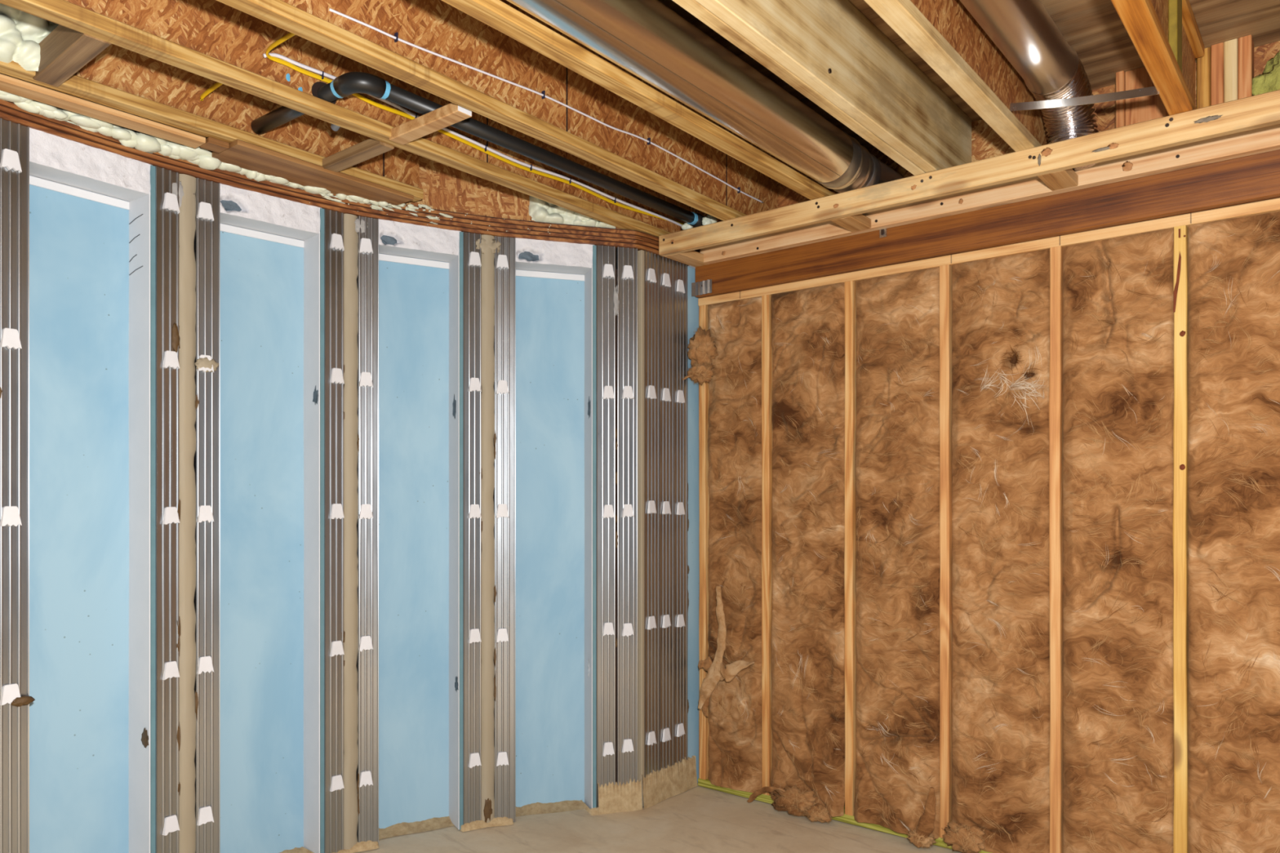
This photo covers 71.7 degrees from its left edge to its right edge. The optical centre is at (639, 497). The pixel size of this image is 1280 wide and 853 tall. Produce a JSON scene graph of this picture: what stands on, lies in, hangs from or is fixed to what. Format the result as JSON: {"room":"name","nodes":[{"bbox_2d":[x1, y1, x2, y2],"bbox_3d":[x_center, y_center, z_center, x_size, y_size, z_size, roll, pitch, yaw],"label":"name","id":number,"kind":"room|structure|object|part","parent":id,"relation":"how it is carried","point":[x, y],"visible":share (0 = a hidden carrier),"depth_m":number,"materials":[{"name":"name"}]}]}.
{"room":"unfinished basement","nodes":[
{"label":"unfinished basement","id":0,"kind":"room"},
{"bbox_2d":[355,783,961,852],"bbox_3d":[-0.264,1.400,1.181,5.900,0.006,5.900,0,0,39],"label":"floor","id":1,"kind":"structure","parent":0,"point":[699,819],"depth_m":3.67,"materials":[{"name":"concrete"}]},
{"bbox_2d":[0,118,35,852],"bbox_3d":[-1.863,0.140,2.641,0.057,2.508,0.095,0,0,39],"label":"stud","id":2,"kind":"object","parent":1,"relation":"on","point":[15,700],"visible":1,"depth_m":2.63,"materials":[{"name":"grey metal"}]},
{"bbox_2d":[29,127,152,852],"bbox_3d":[-1.803,0.140,2.855,0.149,2.512,0.385,0,0,34],"label":"board","id":3,"kind":"object","parent":1,"relation":"on","point":[90,206],"visible":0.95,"depth_m":2.92,"materials":[{"name":"blue plastic"}]},
{"bbox_2d":[150,164,179,852],"bbox_3d":[-1.618,0.141,3.009,0.045,2.509,0.094,0,0,34],"label":"stud","id":4,"kind":"object","parent":1,"relation":"on","point":[164,205],"visible":1,"depth_m":3.00,"materials":[{"name":"grey metal"}]},
{"bbox_2d":[193,177,220,852],"bbox_3d":[-1.525,0.140,3.122,0.080,2.508,0.045,0,0,-45],"label":"stud","id":5,"kind":"object","parent":1,"relation":"on","point":[206,461],"visible":0.96,"depth_m":3.11,"materials":[{"name":"grey metal"}]},
{"bbox_2d":[172,173,218,852],"bbox_3d":[-1.557,0.141,3.072,0.187,2.509,0.022,0,0,-44],"label":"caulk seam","id":6,"kind":"object","parent":5,"relation":"attached to","point":[185,338],"visible":1,"depth_m":3.06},
{"bbox_2d":[220,183,320,852],"bbox_3d":[-1.417,0.140,3.326,0.396,2.512,0.148,0,0,-45],"label":"board","id":7,"kind":"object","parent":1,"relation":"on","point":[270,245],"visible":0.95,"depth_m":3.40,"materials":[{"name":"blue plastic"}]},
{"bbox_2d":[320,208,344,852],"bbox_3d":[-1.201,0.141,3.446,0.094,2.509,0.045,0,0,-45],"label":"stud","id":8,"kind":"object","parent":1,"relation":"on","point":[331,222],"visible":1,"depth_m":3.43,"materials":[{"name":"grey metal"}]},
{"bbox_2d":[356,216,378,844],"bbox_3d":[-1.085,0.140,3.534,0.080,2.508,0.045,0,0,-29],"label":"stud","id":9,"kind":"object","parent":1,"relation":"on","point":[367,279],"visible":1,"depth_m":3.52,"materials":[{"name":"grey metal"}]},
{"bbox_2d":[341,213,368,849],"bbox_3d":[-1.113,0.141,3.510,0.142,2.509,0.013,0,0,-37],"label":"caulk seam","id":10,"kind":"object","parent":9,"relation":"attached to","point":[352,225],"visible":1,"depth_m":3.49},
{"bbox_2d":[378,218,461,830],"bbox_3d":[-0.942,0.140,3.692,0.358,2.512,0.148,0,0,-29],"label":"board","id":11,"kind":"object","parent":1,"relation":"on","point":[419,265],"visible":0.96,"depth_m":3.75,"materials":[{"name":"blue plastic"}]},
{"bbox_2d":[459,231,481,830],"bbox_3d":[-0.718,0.141,3.739,0.094,2.509,0.045,0,0,-29],"label":"stud","id":12,"kind":"object","parent":1,"relation":"on","point":[470,257],"visible":1,"depth_m":3.73,"materials":[{"name":"grey metal"}]},
{"bbox_2d":[280,755,697,852],"bbox_3d":[-0.912,1.319,3.550,2.789,0.158,0.441,0,0,-36],"label":"skirt","id":13,"kind":"object","parent":1,"relation":"on","point":[658,787],"visible":0.99,"depth_m":3.94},
{"bbox_2d":[475,234,501,822],"bbox_3d":[-0.648,0.141,3.763,0.124,2.509,0.015,0,0,-23],"label":"caulk seam","id":14,"kind":"object","parent":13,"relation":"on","point":[488,246],"visible":1,"depth_m":3.76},
{"bbox_2d":[493,235,515,822],"bbox_3d":[-0.580,0.140,3.799,0.090,2.508,0.045,0,0,-18],"label":"stud","id":15,"kind":"object","parent":1,"relation":"on","point":[504,261],"visible":1,"depth_m":3.79,"materials":[{"name":"grey metal"}]},
{"bbox_2d":[515,237,592,808],"bbox_3d":[-0.398,0.140,3.927,0.367,2.512,0.148,0,0,-18],"label":"board","id":16,"kind":"object","parent":1,"relation":"on","point":[554,279],"visible":0.96,"depth_m":3.99,"materials":[{"name":"blue plastic"}]},
{"bbox_2d":[592,244,615,808],"bbox_3d":[-0.161,0.141,3.931,0.104,2.509,0.045,0,0,-18],"label":"stud","id":17,"kind":"object","parent":1,"relation":"on","point":[603,256],"visible":1,"depth_m":3.92,"materials":[{"name":"grey metal"}]},
{"bbox_2d":[613,268,619,782],"bbox_3d":[-0.109,0.141,3.943,0.030,2.314,0.029,0,0,39],"label":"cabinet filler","id":18,"kind":"object","parent":17,"relation":"attached to","point":[616,302],"visible":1,"depth_m":3.94,"materials":[{"name":"brown"}]},
{"bbox_2d":[615,246,637,786],"bbox_3d":[-0.058,0.140,3.964,0.095,2.508,0.045,0,0,-18],"label":"stud","id":19,"kind":"object","parent":1,"relation":"on","point":[626,259],"visible":1,"depth_m":3.95,"materials":[{"name":"grey metal"}]},
{"bbox_2d":[637,249,644,806],"bbox_3d":[0.002,0.141,3.993,0.034,2.506,0.022,0,0,39],"label":"bead","id":20,"kind":"object","parent":1,"relation":"on","point":[641,254],"visible":0.8,"depth_m":3.98},
{"bbox_2d":[644,250,659,777],"bbox_3d":[0.048,0.140,4.042,0.045,2.508,0.108,0,0,39],"label":"stud","id":21,"kind":"object","parent":1,"relation":"on","point":[651,260],"visible":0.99,"depth_m":4.04,"materials":[{"name":"grey metal"}]},
{"bbox_2d":[659,255,674,770],"bbox_3d":[0.117,0.140,4.127,0.045,2.508,0.108,0,0,39],"label":"stud","id":22,"kind":"object","parent":1,"relation":"on","point":[666,265],"visible":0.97,"depth_m":4.12,"materials":[{"name":"grey metal"}]},
{"bbox_2d":[673,260,688,764],"bbox_3d":[0.187,0.140,4.213,0.045,2.508,0.108,0,0,39],"label":"stud","id":23,"kind":"object","parent":1,"relation":"on","point":[680,327],"visible":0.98,"depth_m":4.20,"materials":[{"name":"grey metal"}]},
{"bbox_2d":[687,266,699,783],"bbox_3d":[0.239,0.143,4.309,0.063,2.510,0.127,0,0,39],"label":"strip","id":24,"kind":"object","parent":1,"relation":"on","point":[693,499],"visible":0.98,"depth_m":4.29,"materials":[{"name":"blue plastic"}]},
{"bbox_2d":[697,778,753,798],"bbox_3d":[0.395,1.378,4.145,0.332,0.037,0.113,0,0,39],"label":"plate","id":25,"kind":"object","parent":1,"relation":"on","point":[710,784],"depth_m":4.20,"materials":[{"name":"yellow wood"}]},
{"bbox_2d":[698,305,709,779],"bbox_3d":[0.327,0.218,4.303,0.041,2.284,0.090,0,0,39],"label":"stud","id":26,"kind":"object","parent":25,"relation":"on","point":[704,482],"visible":0.44,"depth_m":4.27,"materials":[{"name":"brown wood"}]},
{"bbox_2d":[682,296,761,792],"bbox_3d":[0.390,0.218,4.158,0.392,2.292,0.168,0,0,34],"label":"wool batt","id":27,"kind":"object","parent":25,"relation":"on","point":[727,356],"visible":1,"depth_m":4.14,"materials":[{"name":"brown fabric"}]},
{"bbox_2d":[753,794,773,804],"bbox_3d":[0.572,1.378,3.990,0.099,0.037,0.096,0,0,39],"label":"plate","id":28,"kind":"object","parent":1,"relation":"on","point":[762,797],"depth_m":4.04,"materials":[{"name":"wood"}]},
{"bbox_2d":[761,294,772,795],"bbox_3d":[0.600,0.218,4.081,0.042,2.284,0.090,0,0,39],"label":"stud","id":29,"kind":"object","parent":28,"relation":"on","point":[766,353],"visible":0.63,"depth_m":4.05,"materials":[{"name":"brown wood"}]},
{"bbox_2d":[746,282,844,822],"bbox_3d":[0.683,0.233,3.918,0.448,2.322,0.150,0,0,43],"label":"wool batt","id":30,"kind":"object","parent":1,"relation":"on","point":[807,778],"visible":1,"depth_m":3.90,"materials":[{"name":"brown fabric"}]},
{"bbox_2d":[831,806,909,838],"bbox_3d":[0.980,1.378,3.707,0.354,0.037,0.173,0,0,39],"label":"plate","id":31,"kind":"object","parent":1,"relation":"on","point":[846,819],"depth_m":3.74,"materials":[{"name":"yellow wood"}]},
{"bbox_2d":[844,280,856,816],"bbox_3d":[0.919,0.218,3.821,0.042,2.284,0.092,0,0,39],"label":"stud","id":32,"kind":"object","parent":31,"relation":"on","point":[850,286],"visible":0.78,"depth_m":3.79,"materials":[{"name":"brown wood"}]},
{"bbox_2d":[697,197,1279,306],"bbox_3d":[1.894,-0.943,3.028,4.082,0.039,0.092,0,0,39],"label":"plate","id":33,"kind":"object","parent":32,"relation":"on","point":[1269,206],"visible":0.77,"depth_m":3.34,"materials":[{"name":"brown wood"}]},
{"bbox_2d":[695,149,1279,297],"bbox_3d":[1.885,-1.083,3.014,4.078,0.240,0.122,0,0,39],"label":"beam","id":34,"kind":"structure","parent":33,"relation":"on","point":[1253,178],"depth_m":3.32,"materials":[{"name":"brown wood"}]},
{"bbox_2d":[217,0,777,220],"bbox_3d":[-1.003,-1.351,2.099,0.066,0.315,5.190,0,0,39],"label":"i-joist","id":35,"kind":"object","parent":34,"relation":"on","point":[437,26],"visible":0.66,"depth_m":2.84,"materials":[{"name":"brown wood"}]},
{"bbox_2d":[200,31,684,224],"bbox_3d":[-0.467,-1.276,3.413,0.834,0.082,2.194,0,0,39],"label":"cable","id":36,"kind":"object","parent":35,"relation":"on","point":[290,34],"visible":0.76,"depth_m":3.00,"materials":[{"name":"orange plastic"}]},
{"bbox_2d":[328,8,763,203],"bbox_3d":[-0.128,-1.317,3.157,0.014,0.087,2.164,0,0,39],"label":"string line","id":37,"kind":"object","parent":35,"relation":"attached to","point":[395,37],"visible":1,"depth_m":2.85,"materials":[{"name":"white"}]},
{"bbox_2d":[441,0,862,199],"bbox_3d":[-0.677,-1.350,1.833,0.066,0.314,5.190,0,0,39],"label":"i-joist","id":38,"kind":"object","parent":34,"relation":"on","point":[502,15],"visible":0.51,"depth_m":2.60,"materials":[{"name":"brown wood"}]},
{"bbox_2d":[658,89,1279,266],"bbox_3d":[1.757,-1.149,2.860,4.082,0.091,0.279,0,0,39],"label":"wooden beam","id":39,"kind":"structure","parent":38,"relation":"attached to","point":[1251,125],"depth_m":3.16,"materials":[{"name":"brown wood"}]},
{"bbox_2d":[691,279,711,296],"bbox_3d":[0.295,-0.998,4.219,0.110,0.067,0.010,0,0,37],"label":"bracket","id":40,"kind":"object","parent":34,"relation":"attached to","point":[702,287],"visible":1,"depth_m":4.22,"materials":[{"name":"metal"}]},
{"bbox_2d":[506,0,903,192],"bbox_3d":[-0.521,-1.294,1.835,0.201,0.201,4.990,0,0,39],"label":"duct","id":41,"kind":"object","parent":34,"relation":"on","point":[648,39],"visible":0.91,"depth_m":2.64,"materials":[{"name":"metal"}]},
{"bbox_2d":[672,0,971,175],"bbox_3d":[-0.341,-1.350,1.547,0.090,0.313,5.170,0,0,39],"label":"joist","id":42,"kind":"object","parent":34,"relation":"on","point":[828,51],"visible":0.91,"depth_m":2.71,"materials":[{"name":"beige wood"}]},
{"bbox_2d":[879,228,886,237],"bbox_3d":[1.001,-1.095,3.647,0.030,0.046,0.012,0,0,39],"label":"clip","id":43,"kind":"object","parent":34,"relation":"attached to","point":[882,233],"visible":0.84,"depth_m":3.64,"materials":[{"name":"metal"}]},
{"bbox_2d":[863,0,1048,151],"bbox_3d":[-0.066,-1.350,1.336,0.067,0.314,5.190,0,0,39],"label":"i-joist","id":44,"kind":"object","parent":34,"relation":"on","point":[944,33],"visible":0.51,"depth_m":2.59,"materials":[{"name":"beige wood"}]},
{"bbox_2d":[960,0,1098,171],"bbox_3d":[0.023,-1.313,1.273,0.193,0.330,4.806,0,0,39],"label":"duct","id":45,"kind":"object","parent":44,"relation":"attached to","point":[1024,32],"visible":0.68,"depth_m":2.71,"materials":[{"name":"metal"}]},
{"bbox_2d":[1115,70,1124,128],"bbox_3d":[1.724,-1.355,3.165,0.027,0.303,0.085,0,0,39],"label":"block","id":46,"kind":"object","parent":34,"relation":"on","point":[1120,76],"visible":0.36,"depth_m":3.13,"materials":[{"name":"red wood"}]},
{"bbox_2d":[1124,66,1168,125],"bbox_3d":[1.795,-1.355,3.115,0.145,0.303,0.070,0,0,39],"label":"block","id":47,"kind":"object","parent":34,"relation":"on","point":[1137,109],"visible":0.24,"depth_m":3.10,"materials":[{"name":"red wood"}]},
{"bbox_2d":[1111,0,1204,115],"bbox_3d":[0.254,-1.350,0.998,0.066,0.314,5.070,0,0,39],"label":"i-joist","id":48,"kind":"object","parent":34,"relation":"on","point":[1166,36],"visible":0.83,"depth_m":2.53,"materials":[{"name":"brown wood"}]},
{"bbox_2d":[1009,86,1159,111],"bbox_3d":[1.359,-1.226,2.725,0.415,0.079,0.004,0,0,35],"label":"strap","id":49,"kind":"object","parent":48,"relation":"attached to","point":[1150,91],"visible":0.97,"depth_m":2.72,"materials":[{"name":"metal"}]},
{"bbox_2d":[1196,47,1210,108],"bbox_3d":[1.919,-1.355,3.005,0.039,0.303,0.085,0,0,39],"label":"block","id":50,"kind":"object","parent":34,"relation":"on","point":[1203,63],"visible":0.4,"depth_m":2.97,"materials":[{"name":"brown wood"}]},
{"bbox_2d":[1210,42,1223,105],"bbox_3d":[1.946,-1.355,2.977,0.036,0.303,0.095,0,0,39],"label":"block","id":51,"kind":"object","parent":34,"relation":"on","point":[1216,50],"visible":0.45,"depth_m":2.94,"materials":[{"name":"red wood"}]},
{"bbox_2d":[1223,38,1238,102],"bbox_3d":[1.975,-1.355,2.953,0.038,0.303,0.095,0,0,39],"label":"block","id":52,"kind":"object","parent":34,"relation":"on","point":[1231,46],"visible":0.45,"depth_m":2.92,"materials":[{"name":"beige wood"}]},
{"bbox_2d":[1237,34,1253,99],"bbox_3d":[2.005,-1.355,2.929,0.038,0.303,0.095,0,0,39],"label":"block","id":53,"kind":"object","parent":34,"relation":"on","point":[1246,44],"visible":0.55,"depth_m":2.89,"materials":[{"name":"red wood"}]},
{"bbox_2d":[1252,48,1279,95],"bbox_3d":[2.096,-1.310,2.838,0.244,0.253,0.111,0,0,39],"label":"wool wad","id":54,"kind":"object","parent":34,"relation":"on","point":[1268,81],"visible":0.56,"depth_m":2.86,"materials":[{"name":"yellow fabric"}]},
{"bbox_2d":[853,266,939,848],"bbox_3d":[1.042,0.233,3.642,0.134,2.322,0.388,0,0,-43],"label":"wool batt","id":55,"kind":"object","parent":1,"relation":"on","point":[897,785],"visible":1,"depth_m":3.64,"materials":[{"name":"brown fabric"}]},
{"bbox_2d":[933,837,952,849],"bbox_3d":[1.198,1.378,3.476,0.085,0.037,0.090,0,0,39],"label":"plate","id":56,"kind":"object","parent":1,"relation":"on","point":[940,842],"depth_m":3.53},
{"bbox_2d":[939,264,951,838],"bbox_3d":[1.239,0.218,3.561,0.041,2.284,0.090,0,0,39],"label":"stud","id":57,"kind":"object","parent":56,"relation":"on","point":[945,271],"visible":0.71,"depth_m":3.53,"materials":[{"name":"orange wood"}]},
{"bbox_2d":[942,248,1049,852],"bbox_3d":[1.370,0.233,3.414,0.398,2.322,0.135,0,0,32],"label":"wool batt","id":58,"kind":"object","parent":56,"relation":"on","point":[1001,305],"visible":1,"depth_m":3.38,"materials":[{"name":"brown fabric"}]},
{"bbox_2d":[1048,245,1062,852],"bbox_3d":[1.559,0.218,3.301,0.042,2.284,0.091,0,0,39],"label":"stud","id":59,"kind":"object","parent":56,"relation":"on","point":[1055,379],"visible":0.84,"depth_m":3.27,"materials":[{"name":"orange wood"}]},
{"bbox_2d":[1062,228,1173,852],"bbox_3d":[1.695,0.218,3.154,0.360,2.292,0.106,0,0,39],"label":"wool batt","id":60,"kind":"object","parent":56,"relation":"on","point":[1118,292],"visible":1,"depth_m":3.13,"materials":[{"name":"brown fabric"}]},
{"bbox_2d":[1173,225,1188,852],"bbox_3d":[1.866,0.218,3.049,0.042,2.284,0.095,0,0,39],"label":"stud","id":61,"kind":"object","parent":56,"relation":"on","point":[1180,837],"visible":0.89,"depth_m":3.02,"materials":[{"name":"yellow wood"}]},
{"bbox_2d":[1187,210,1279,852],"bbox_3d":[2.038,0.218,2.854,0.478,2.292,0.070,0,0,42],"label":"wool batt","id":62,"kind":"object","parent":56,"relation":"on","point":[1233,264],"visible":1,"depth_m":2.92,"materials":[{"name":"brown fabric"}]},
{"bbox_2d":[658,0,1279,149],"bbox_3d":[-0.180,-1.517,1.126,5.700,0.020,5.920,0,0,39],"label":"ceiling","id":63,"kind":"structure","parent":0,"point":[1095,29],"depth_m":2.87,"materials":[{"name":"brown wood"}]},
{"bbox_2d":[703,40,1279,222],"bbox_3d":[1.998,-1.357,3.027,4.520,0.300,0.018,0,0,39],"label":"joist gaps","id":64,"kind":"structure","parent":63,"relation":"attached to","point":[986,143],"depth_m":3.50,"materials":[{"name":"brown wood"}]},
{"bbox_3d":[-1.487,0.141,2.975,0.763,2.514,4.261,0,0,39],"label":"wall","id":65,"kind":"structure","parent":0,"visible":0},
{"bbox_2d":[0,72,213,151],"bbox_3d":[-1.922,-1.351,2.605,0.235,0.313,2.428,0,0,30],"label":"trim","id":66,"kind":"structure","parent":65,"relation":"attached to","point":[0,73],"depth_m":2.98,"materials":[{"name":"brown wood"}]},
{"bbox_2d":[0,98,688,266],"bbox_3d":[-1.325,-1.157,3.074,0.759,0.083,3.875,0,0,43],"label":"sill","id":67,"kind":"structure","parent":65,"relation":"on","point":[9,111],"depth_m":3.52,"materials":[{"name":"brown wood"}]},
{"bbox_2d":[0,43,423,201],"bbox_3d":[-2.119,-1.341,2.110,0.140,0.334,3.800,0,0,39],"label":"i-joist","id":68,"kind":"object","parent":67,"relation":"on","point":[118,77],"depth_m":2.85,"materials":[{"name":"brown wood"}]},
{"bbox_2d":[0,3,58,71],"bbox_3d":[-1.927,-1.344,2.199,0.085,0.290,0.880,0,0,39],"label":"foam","id":69,"kind":"object","parent":68,"relation":"attached to","point":[21,33],"visible":0.51,"depth_m":2.45,"materials":[{"name":"white plastic"}]},
{"bbox_2d":[32,24,111,87],"bbox_3d":[-1.559,-1.234,2.424,0.382,0.089,0.066,0,0,39],"label":"block","id":70,"kind":"object","parent":68,"relation":"attached to","point":[64,51],"visible":0.72,"depth_m":2.40,"materials":[{"name":"brown wood"}]},
{"bbox_3d":[-2.216,-1.184,2.039,0.079,0.020,2.368,0,0,39],"label":"nailer strip","id":71,"kind":"part","parent":68,"relation":"part of","materials":[{"name":"brown wood"}]},
{"bbox_2d":[200,137,229,152],"bbox_3d":[-1.431,-1.183,2.976,0.065,0.020,0.068,0,0,39],"label":"block","id":72,"kind":"object","parent":68,"relation":"attached to","point":[211,144],"visible":0.93,"depth_m":2.96,"materials":[{"name":"brown wood"}]},
{"bbox_2d":[322,137,394,172],"bbox_3d":[-0.992,-1.204,3.105,0.352,0.036,0.057,0,0,39],"label":"block","id":73,"kind":"object","parent":68,"relation":"attached to","point":[366,149],"visible":0.9,"depth_m":3.09,"materials":[{"name":"brown wood"}]},
{"bbox_2d":[0,89,434,212],"bbox_3d":[-1.443,-1.181,3.150,0.198,0.072,1.558,0,0,42],"label":"bead","id":74,"kind":"object","parent":67,"relation":"on","point":[141,141],"visible":0.8,"depth_m":2.93},
{"bbox_2d":[211,138,413,205],"bbox_3d":[-1.194,-1.185,3.286,0.201,0.018,0.708,0,0,39],"label":"board","id":75,"kind":"object","parent":67,"relation":"on","point":[243,154],"visible":0.89,"depth_m":3.22,"materials":[{"name":"brown wood"}]},
{"bbox_2d":[0,0,703,251],"bbox_3d":[-1.327,-1.350,2.362,0.067,0.314,5.190,0,0,39],"label":"i-joist","id":76,"kind":"object","parent":67,"relation":"on","point":[215,40],"visible":0.58,"depth_m":2.66,"materials":[{"name":"brown wood"}]},
{"bbox_2d":[330,123,340,131],"bbox_3d":[-0.983,-1.237,2.900,0.026,0.046,0.102,0,0,-39],"label":"pipe stub","id":77,"kind":"object","parent":76,"relation":"attached to","point":[334,127],"visible":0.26,"depth_m":2.92,"materials":[{"name":"grey plastic"}]},
{"bbox_2d":[389,102,471,144],"bbox_3d":[-0.678,-1.204,2.850,0.352,0.036,0.058,0,0,39],"label":"block","id":78,"kind":"object","parent":76,"relation":"attached to","point":[451,113],"visible":0.84,"depth_m":2.82,"materials":[{"name":"brown wood"}]},
{"bbox_2d":[262,53,682,226],"bbox_3d":[-0.437,-1.296,3.429,0.018,0.055,2.131,0,0,39],"label":"cable","id":79,"kind":"object","parent":76,"relation":"attached to","point":[322,73],"visible":0.78,"depth_m":3.27,"materials":[{"name":"white plastic"}]},
{"bbox_2d":[250,71,705,226],"bbox_3d":[-0.505,-1.257,3.521,0.624,0.066,1.834,0,0,39],"label":"drain pipe","id":80,"kind":"object","parent":76,"relation":"attached to","point":[346,84],"visible":0.94,"depth_m":3.00,"materials":[{"name":"black plastic"}]},
{"bbox_2d":[680,222,693,230],"bbox_3d":[0.215,-1.234,4.036,0.053,0.043,0.046,0,0,39],"label":"foam dab","id":81,"kind":"object","parent":80,"relation":"attached to","point":[686,226],"visible":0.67,"depth_m":4.02,"materials":[{"name":"white plastic"}]},
{"bbox_2d":[702,213,717,225],"bbox_3d":[0.314,-1.251,4.011,0.085,0.078,0.049,0,0,-31],"label":"foam dab","id":82,"kind":"object","parent":80,"relation":"attached to","point":[708,220],"visible":0.55,"depth_m":3.99,"materials":[{"name":"white plastic"}]},
{"bbox_2d":[528,195,615,228],"bbox_3d":[-0.292,-1.340,3.874,0.394,0.300,0.057,0,0,-17],"label":"foam","id":83,"kind":"object","parent":67,"relation":"on","point":[540,211],"visible":0.25,"depth_m":3.85,"materials":[{"name":"beige plastic"}]},
{"bbox_2d":[404,155,688,232],"bbox_3d":[-0.470,-1.351,3.821,1.668,0.313,0.163,0,0,-28],"label":"board","id":84,"kind":"object","parent":65,"relation":"attached to","point":[444,187],"depth_m":3.75,"materials":[{"name":"brown wood"}]}
]}

